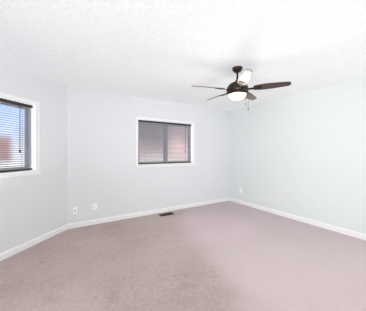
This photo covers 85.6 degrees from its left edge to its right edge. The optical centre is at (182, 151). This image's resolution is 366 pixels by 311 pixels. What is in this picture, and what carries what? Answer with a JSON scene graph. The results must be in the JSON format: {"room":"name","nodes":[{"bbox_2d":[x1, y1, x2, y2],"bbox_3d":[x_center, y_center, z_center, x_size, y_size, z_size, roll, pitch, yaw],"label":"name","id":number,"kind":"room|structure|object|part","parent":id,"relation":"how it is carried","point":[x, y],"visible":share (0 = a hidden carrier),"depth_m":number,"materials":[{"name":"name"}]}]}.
{"room":"empty bedroom","nodes":[
{"label":"empty bedroom","id":0,"kind":"room"},
{"bbox_2d":[0,60,66,253],"bbox_3d":[-2.318,0.100,2.379,0.190,2.440,2.107,0,0,13],"label":"wall","id":1,"kind":"structure","parent":0,"point":[33,206],"depth_m":2.88,"materials":[{"name":"white paint"}]},
{"bbox_2d":[0,92,41,178],"bbox_3d":[-2.306,-0.200,2.246,0.185,1.040,1.370,0,0,13],"label":"window","id":2,"kind":"structure","parent":1,"relation":"in","point":[15,137],"depth_m":2.67,"materials":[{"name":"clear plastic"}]},
{"bbox_3d":[-2.279,-0.200,2.240,0.130,1.040,1.370,0,0,13],"label":"window trim angled","id":3,"kind":"part","parent":2,"relation":"part of","materials":[{"name":"white wood"}]},
{"bbox_2d":[0,224,67,260],"bbox_3d":[-2.219,1.277,2.356,0.014,0.086,2.127,0,0,13],"label":"baseboard","id":4,"kind":"structure","parent":1,"relation":"attached to","point":[18,249],"depth_m":2.76,"materials":[{"name":"white wood"}]},
{"bbox_2d":[67,87,228,223],"bbox_3d":[-0.421,0.100,4.459,3.790,2.440,0.190,0,0,-32],"label":"wall","id":5,"kind":"structure","parent":0,"point":[107,176],"depth_m":3.93,"materials":[{"name":"white paint"}]},
{"bbox_2d":[67,197,228,228],"bbox_3d":[-0.367,1.277,4.372,3.810,0.086,0.014,0,0,-32],"label":"baseboard","id":6,"kind":"structure","parent":5,"relation":"attached to","point":[105,220],"depth_m":4.04,"materials":[{"name":"white wood"}]},
{"bbox_2d":[135,116,195,167],"bbox_3d":[-0.369,-0.200,4.441,1.490,1.040,0.185,0,0,-32],"label":"window","id":7,"kind":"structure","parent":5,"relation":"in","point":[162,142],"depth_m":4.43,"materials":[{"name":"grey plastic"}]},
{"bbox_2d":[0,201,365,310],"bbox_3d":[0.235,1.320,1.979,5.280,0.001,4.720,0,0,-32],"label":"floor","id":8,"kind":"structure","parent":0,"point":[226,256],"depth_m":2.28,"materials":[{"name":"beige carpet"}]},
{"bbox_2d":[159,212,173,216],"bbox_3d":[-0.346,1.316,4.176,0.310,0.009,0.140,0,0,-32],"label":"floor vent","id":9,"kind":"object","parent":8,"relation":"in","point":[166,214],"visible":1,"depth_m":4.16,"materials":[{"name":"brown metal"}]},
{"bbox_2d":[0,0,365,110],"bbox_3d":[0.235,-1.120,1.979,5.280,0.001,4.720,0,0,-32],"label":"ceiling","id":10,"kind":"structure","parent":0,"point":[174,51],"depth_m":2.06,"materials":[{"name":"white paint"}]},
{"bbox_2d":[193,66,290,109],"bbox_3d":[0.694,-0.833,2.682,1.212,0.575,1.157,0,0,-32],"label":"fan","id":11,"kind":"object","parent":10,"relation":"hanging from","point":[237,89],"visible":1,"depth_m":2.52,"materials":[{"name":"brown wood"}]},
{"bbox_2d":[229,77,365,233],"bbox_3d":[2.562,0.100,3.416,0.190,2.440,4.720,0,0,-32],"label":"wall","id":12,"kind":"structure","parent":0,"point":[303,154],"depth_m":3.65,"materials":[{"name":"white paint"}]},
{"bbox_2d":[229,198,365,239],"bbox_3d":[2.475,1.277,3.362,0.014,0.086,4.740,0,0,-32],"label":"baseboard","id":13,"kind":"structure","parent":12,"relation":"attached to","point":[329,227],"depth_m":3.64,"materials":[{"name":"white wood"}]}
]}

